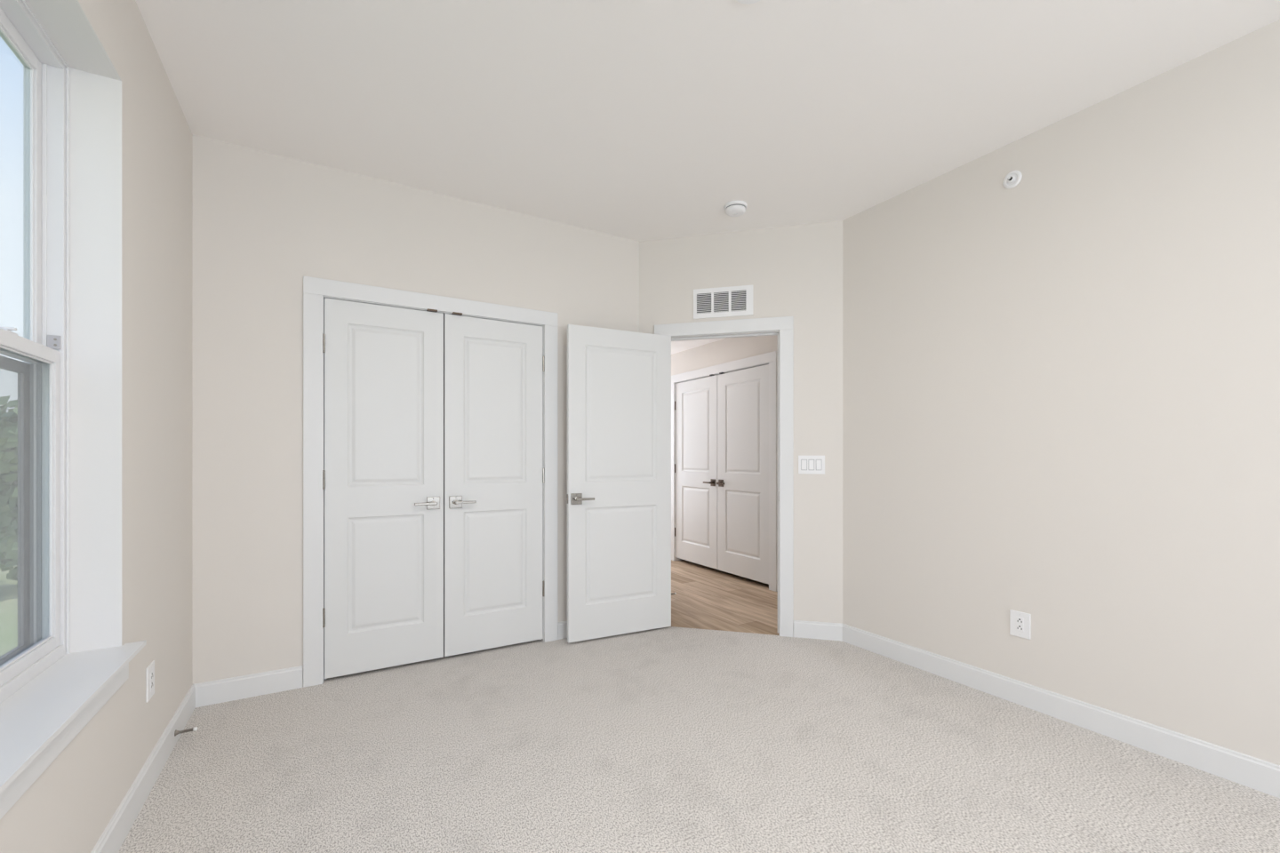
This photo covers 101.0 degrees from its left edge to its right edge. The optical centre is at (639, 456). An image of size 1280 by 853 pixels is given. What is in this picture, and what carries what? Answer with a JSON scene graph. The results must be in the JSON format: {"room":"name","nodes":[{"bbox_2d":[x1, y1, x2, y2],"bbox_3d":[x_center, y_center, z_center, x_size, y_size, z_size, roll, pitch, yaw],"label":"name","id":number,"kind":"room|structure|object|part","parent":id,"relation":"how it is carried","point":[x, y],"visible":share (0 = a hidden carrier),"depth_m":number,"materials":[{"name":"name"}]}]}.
{"room":"empty bedroom","nodes":[
{"label":"empty bedroom","id":0,"kind":"room"},
{"bbox_2d":[0,0,192,852],"bbox_3d":[-0.620,-0.172,-0.262,0.205,2.743,6.578,0,0,-31],"label":"wall","id":1,"kind":"structure","parent":0,"point":[68,808],"depth_m":1.90,"materials":[{"name":"white paint"}]},
{"bbox_2d":[0,0,146,819],"bbox_3d":[-1.346,-0.249,1.018,0.258,1.905,1.472,0,0,-31],"label":"window","id":2,"kind":"structure","parent":1,"relation":"in","point":[69,659],"depth_m":1.57,"materials":[{"name":"white paint"}]},
{"bbox_3d":[-1.435,-0.720,0.965,0.026,0.890,1.368,0,0,-31],"label":"sash","id":3,"kind":"part","parent":2,"relation":"part of","materials":[{"name":"white plastic"}]},
{"bbox_3d":[-1.402,0.125,0.985,0.026,0.880,1.368,0,0,-31],"label":"sash","id":4,"kind":"part","parent":2,"relation":"part of","materials":[{"name":"white plastic"}]},
{"bbox_3d":[-1.418,-0.294,0.975,0.090,1.788,1.416,0,0,-31],"label":"frame","id":5,"kind":"part","parent":2,"relation":"part of","materials":[{"name":"white plastic"}]},
{"bbox_3d":[-1.310,0.611,1.040,0.174,0.023,1.472,0,0,-31],"label":"sill","id":6,"kind":"part","parent":2,"relation":"part of","materials":[{"name":"white paint"}]},
{"bbox_2d":[90,684,195,852],"bbox_3d":[-0.548,1.145,-0.170,0.013,0.111,6.263,0,0,-31],"label":"baseboard","id":7,"kind":"structure","parent":1,"relation":"attached to","point":[113,837],"depth_m":1.83,"materials":[{"name":"white paint"}]},
{"bbox_2d":[145,660,154,703],"bbox_3d":[-1.784,0.818,1.923,0.008,0.124,0.088,0,0,-31],"label":"wall outlet","id":8,"kind":"object","parent":1,"relation":"attached to","point":[150,669],"visible":1,"depth_m":1.91,"materials":[{"name":"white plastic"}]},
{"bbox_2d":[150,670,153,691],"bbox_3d":[-1.782,0.818,1.923,0.004,0.068,0.034,0,0,-31],"label":"receptacle","id":9,"kind":"object","parent":8,"relation":"attached to","point":[151,671],"depth_m":1.92,"materials":[{"name":"grey plastic"}]},
{"bbox_2d":[174,727,197,736],"bbox_3d":[-1.899,1.148,2.207,0.072,0.025,0.025,0,0,-31],"label":"door stop","id":10,"kind":"object","parent":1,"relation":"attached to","point":[176,732],"visible":1,"depth_m":2.20,"materials":[{"name":"silver metal"}]},
{"bbox_2d":[192,135,639,684],"bbox_3d":[-1.083,-0.172,3.216,2.528,2.743,0.115,0,0,-31],"label":"wall","id":11,"kind":"structure","parent":0,"point":[263,222],"depth_m":2.70,"materials":[{"name":"white paint"}]},
{"bbox_2d":[193,665,303,707],"bbox_3d":[-1.948,1.145,2.632,0.445,0.111,0.013,0,0,-31],"label":"baseboard","id":12,"kind":"structure","parent":11,"relation":"attached to","point":[212,692],"depth_m":2.62,"materials":[{"name":"white paint"}]},
{"bbox_2d":[322,297,443,679],"bbox_3d":[-1.417,0.168,2.943,0.612,2.027,0.090,0,0,-31],"label":"door","id":13,"kind":"structure","parent":11,"relation":"in","point":[383,472],"depth_m":2.94,"materials":[{"name":"white paint"}]},
{"bbox_3d":[-1.223,0.270,3.011,0.121,0.017,0.011,0,0,-31],"label":"lever","id":14,"kind":"part","parent":13,"relation":"part of","materials":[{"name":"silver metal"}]},
{"bbox_3d":[-1.205,0.270,3.074,0.072,0.072,0.009,0,0,-31],"label":"handle","id":15,"kind":"part","parent":13,"relation":"part of","materials":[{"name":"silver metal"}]},
{"bbox_2d":[303,275,557,687],"bbox_3d":[-1.177,0.130,3.150,1.405,2.140,0.134,0,0,-31],"label":"door frame","id":16,"kind":"structure","parent":11,"relation":"attached to","point":[315,290],"depth_m":2.80,"materials":[{"name":"white paint"}]},
{"bbox_3d":[-1.715,0.174,2.766,0.088,2.052,0.018,0,0,-31],"label":"casing leg","id":17,"kind":"part","parent":16,"relation":"part of","materials":[{"name":"white paint"}]},
{"bbox_3d":[-0.581,0.174,3.435,0.088,2.052,0.018,0,0,-31],"label":"casing leg","id":18,"kind":"part","parent":16,"relation":"part of","materials":[{"name":"white paint"}]},
{"bbox_2d":[443,313,543,656],"bbox_3d":[-0.882,0.168,3.258,0.616,2.027,0.090,0,0,-31],"label":"door","id":19,"kind":"structure","parent":11,"relation":"in","point":[493,469],"depth_m":3.25,"materials":[{"name":"white paint"}]},
{"bbox_3d":[-1.097,0.270,3.138,0.072,0.072,0.009,0,0,-31],"label":"handle","id":20,"kind":"part","parent":19,"relation":"part of","materials":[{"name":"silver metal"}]},
{"bbox_3d":[-1.033,0.270,3.123,0.121,0.017,0.011,0,0,-31],"label":"lever","id":21,"kind":"part","parent":19,"relation":"part of","materials":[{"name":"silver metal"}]},
{"bbox_2d":[557,621,567,639],"bbox_3d":[-0.272,1.145,3.619,0.625,0.111,0.013,0,0,-31],"label":"baseboard","id":22,"kind":"structure","parent":11,"relation":"attached to","point":[562,627],"depth_m":3.47,"materials":[{"name":"white paint"}]},
{"bbox_2d":[671,338,723,354],"bbox_3d":[0.357,-1.429,5.514,2.287,0.468,4.461,0,0,-31],"label":"ceiling","id":23,"kind":"structure","parent":0,"point":[676,347],"depth_m":5.60,"materials":[{"name":"white paint"}]},
{"bbox_2d":[118,560,1279,852],"bbox_3d":[0.583,1.260,2.433,5.025,0.120,10.000,0,0,-31],"label":"floor","id":24,"kind":"structure","parent":0,"point":[668,740],"depth_m":2.05,"materials":[{"name":"carpet"}]},
{"bbox_2d":[135,0,1279,241],"bbox_3d":[0.753,-1.603,0.915,3.777,0.120,7.213,0,0,-31],"label":"ceiling","id":25,"kind":"structure","parent":0,"point":[635,120],"depth_m":2.19,"materials":[{"name":"white paint"}]},
{"bbox_2d":[723,200,747,216],"bbox_3d":[0.588,-1.518,3.245,0.144,0.051,0.144,0,0,-31],"label":"smoke detector","id":26,"kind":"object","parent":25,"relation":"attached to","point":[733,208],"visible":1,"depth_m":3.21,"materials":[{"name":"white plastic"}]},
{"bbox_2d":[736,0,759,4],"bbox_3d":[0.364,-1.539,1.726,0.132,0.008,0.132,0,0,-31],"label":"cover plate","id":27,"kind":"object","parent":25,"relation":"attached to","point":[745,2],"visible":1,"depth_m":1.78,"materials":[{"name":"white plastic"}]},
{"bbox_2d":[671,335,777,375],"bbox_3d":[0.723,0.003,5.672,0.115,2.395,4.361,0,0,-31],"label":"wall","id":28,"kind":"structure","parent":0,"point":[730,349],"depth_m":5.38,"materials":[{"name":"white paint"}]},
{"bbox_2d":[674,375,717,569],"bbox_3d":[0.593,0.160,5.765,0.090,2.009,0.762,0,0,-31],"label":"door","id":29,"kind":"structure","parent":28,"relation":"in","point":[696,400],"depth_m":5.75,"materials":[{"name":"white paint"}]},
{"bbox_3d":[0.760,0.270,5.491,0.009,0.072,0.072,0,0,-31],"label":"handle","id":30,"kind":"part","parent":29,"relation":"part of","materials":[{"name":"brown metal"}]},
{"bbox_2d":[671,351,777,591],"bbox_3d":[0.837,0.130,5.462,0.134,2.148,1.701,0,0,-31],"label":"door frame","id":31,"kind":"structure","parent":28,"relation":"attached to","point":[771,358],"depth_m":4.77,"materials":[{"name":"white paint"}]},
{"bbox_3d":[0.378,0.174,6.128,0.018,2.060,0.088,0,0,-31],"label":"casing leg","id":32,"kind":"part","parent":31,"relation":"part of","materials":[{"name":"white paint"}]},
{"bbox_3d":[1.197,0.174,4.738,0.018,2.060,0.088,0,0,-31],"label":"casing leg","id":33,"kind":"part","parent":31,"relation":"part of","materials":[{"name":"white paint"}]},
{"bbox_2d":[716,364,768,584],"bbox_3d":[0.984,0.160,5.101,0.090,2.009,0.762,0,0,-31],"label":"door","id":34,"kind":"structure","parent":28,"relation":"in","point":[742,484],"depth_m":5.09,"materials":[{"name":"white paint"}]},
{"bbox_3d":[0.825,0.270,5.381,0.009,0.072,0.072,0,0,-31],"label":"handle","id":35,"kind":"part","parent":34,"relation":"part of","materials":[{"name":"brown metal"}]},
{"bbox_2d":[639,220,842,623],"bbox_3d":[0.673,-0.172,3.667,1.469,2.743,0.115,0,0,14],"label":"wall","id":36,"kind":"structure","parent":0,"point":[796,271],"depth_m":3.50,"materials":[{"name":"white paint"}]},
{"bbox_2d":[566,324,671,642],"bbox_3d":[-0.126,0.171,3.538,0.773,2.031,0.145,0,0,-26],"label":"door","id":37,"kind":"structure","parent":36,"relation":"in","point":[619,498],"depth_m":3.52,"materials":[{"name":"white paint"}]},
{"bbox_3d":[-0.407,0.270,3.374,0.072,0.072,0.009,0,0,-26],"label":"handle","id":38,"kind":"part","parent":37,"relation":"part of","materials":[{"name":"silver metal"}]},
{"bbox_3d":[-0.344,0.270,3.355,0.121,0.017,0.011,0,0,-26],"label":"lever","id":39,"kind":"part","parent":37,"relation":"part of","materials":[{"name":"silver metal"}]},
{"bbox_2d":[693,284,752,319],"bbox_3d":[0.571,-1.065,3.630,0.410,0.204,0.008,0,0,14],"label":"air vent","id":40,"kind":"object","parent":36,"relation":"in","point":[732,300],"visible":1,"depth_m":3.63,"materials":[{"name":"white plastic"}]},
{"bbox_2d":[654,316,793,637],"bbox_3d":[0.575,0.132,3.683,0.950,2.136,0.133,0,0,14],"label":"door frame","id":41,"kind":"structure","parent":36,"relation":"attached to","point":[782,326],"depth_m":3.52,"materials":[{"name":"white paint"}]},
{"bbox_3d":[0.978,0.176,3.520,0.088,2.047,0.018,0,0,14],"label":"casing leg","id":42,"kind":"part","parent":41,"relation":"part of","materials":[{"name":"white paint"}]},
{"bbox_2d":[798,456,824,474],"bbox_3d":[1.133,0.053,3.482,0.168,0.122,0.013,0,0,15],"label":"light switch","id":43,"kind":"object","parent":36,"relation":"attached to","point":[806,464],"visible":1,"depth_m":3.48,"materials":[{"name":"white plastic"}]},
{"bbox_2d":[793,620,842,641],"bbox_3d":[1.173,1.145,3.472,0.309,0.111,0.013,0,0,14],"label":"baseboard","id":44,"kind":"structure","parent":36,"relation":"attached to","point":[802,629],"depth_m":3.47,"materials":[{"name":"white paint"}]},
{"bbox_2d":[842,19,1279,765],"bbox_3d":[2.755,-0.172,1.124,0.115,2.743,5.539,0,0,-31],"label":"wall","id":45,"kind":"structure","parent":0,"point":[1061,385],"depth_m":2.32,"materials":[{"name":"white paint"}]},
{"bbox_2d":[1002,170,1022,188],"bbox_3d":[1.813,-1.360,2.578,0.033,0.082,0.082,0,0,-31],"label":"sprinkler","id":46,"kind":"object","parent":45,"relation":"attached to","point":[1012,179],"visible":1,"depth_m":2.58,"materials":[{"name":"white plastic"}]},
{"bbox_2d":[1007,175,1016,184],"bbox_3d":[1.826,-1.360,2.586,0.002,0.044,0.044,0,0,-31],"label":"sprinkler head","id":47,"kind":"object","parent":46,"relation":"on","point":[1013,180],"depth_m":2.58,"materials":[{"name":"white plastic"}]},
{"bbox_2d":[1009,609,1030,639],"bbox_3d":[1.841,0.813,2.554,0.008,0.124,0.088,0,0,-31],"label":"wall outlet","id":48,"kind":"object","parent":45,"relation":"attached to","point":[1020,622],"visible":1,"depth_m":2.55,"materials":[{"name":"white plastic"}]},
{"bbox_2d":[1016,616,1023,632],"bbox_3d":[1.840,0.813,2.553,0.004,0.068,0.034,0,0,-31],"label":"receptacle","id":49,"kind":"object","parent":48,"relation":"attached to","point":[1020,620],"depth_m":2.55,"materials":[{"name":"grey plastic"}]},
{"bbox_2d":[842,624,1279,799],"bbox_3d":[2.662,1.145,1.157,0.013,0.111,5.291,0,0,-31],"label":"baseboard","id":50,"kind":"structure","parent":45,"relation":"attached to","point":[1260,775],"depth_m":2.31,"materials":[{"name":"white paint"}]},
{"label":"outside","id":51,"kind":"structure","parent":0,"visible":0},
{"bbox_2d":[0,561,17,656],"bbox_3d":[-46.152,3.850,19.234,180.000,0.500,200.000,0,0,-31],"label":"ground","id":52,"kind":"structure","parent":51,"point":[8,588],"depth_m":12.10,"materials":[{"name":"green plant"}]},
{"bbox_2d":[0,395,17,586],"bbox_3d":[-17.159,1.015,14.854,4.419,5.206,4.546,0,0,-31],"label":"tree","id":53,"kind":"object","parent":52,"relation":"on","point":[8,420],"visible":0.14,"depth_m":13.56,"materials":[{"name":"green plant"}]}
]}

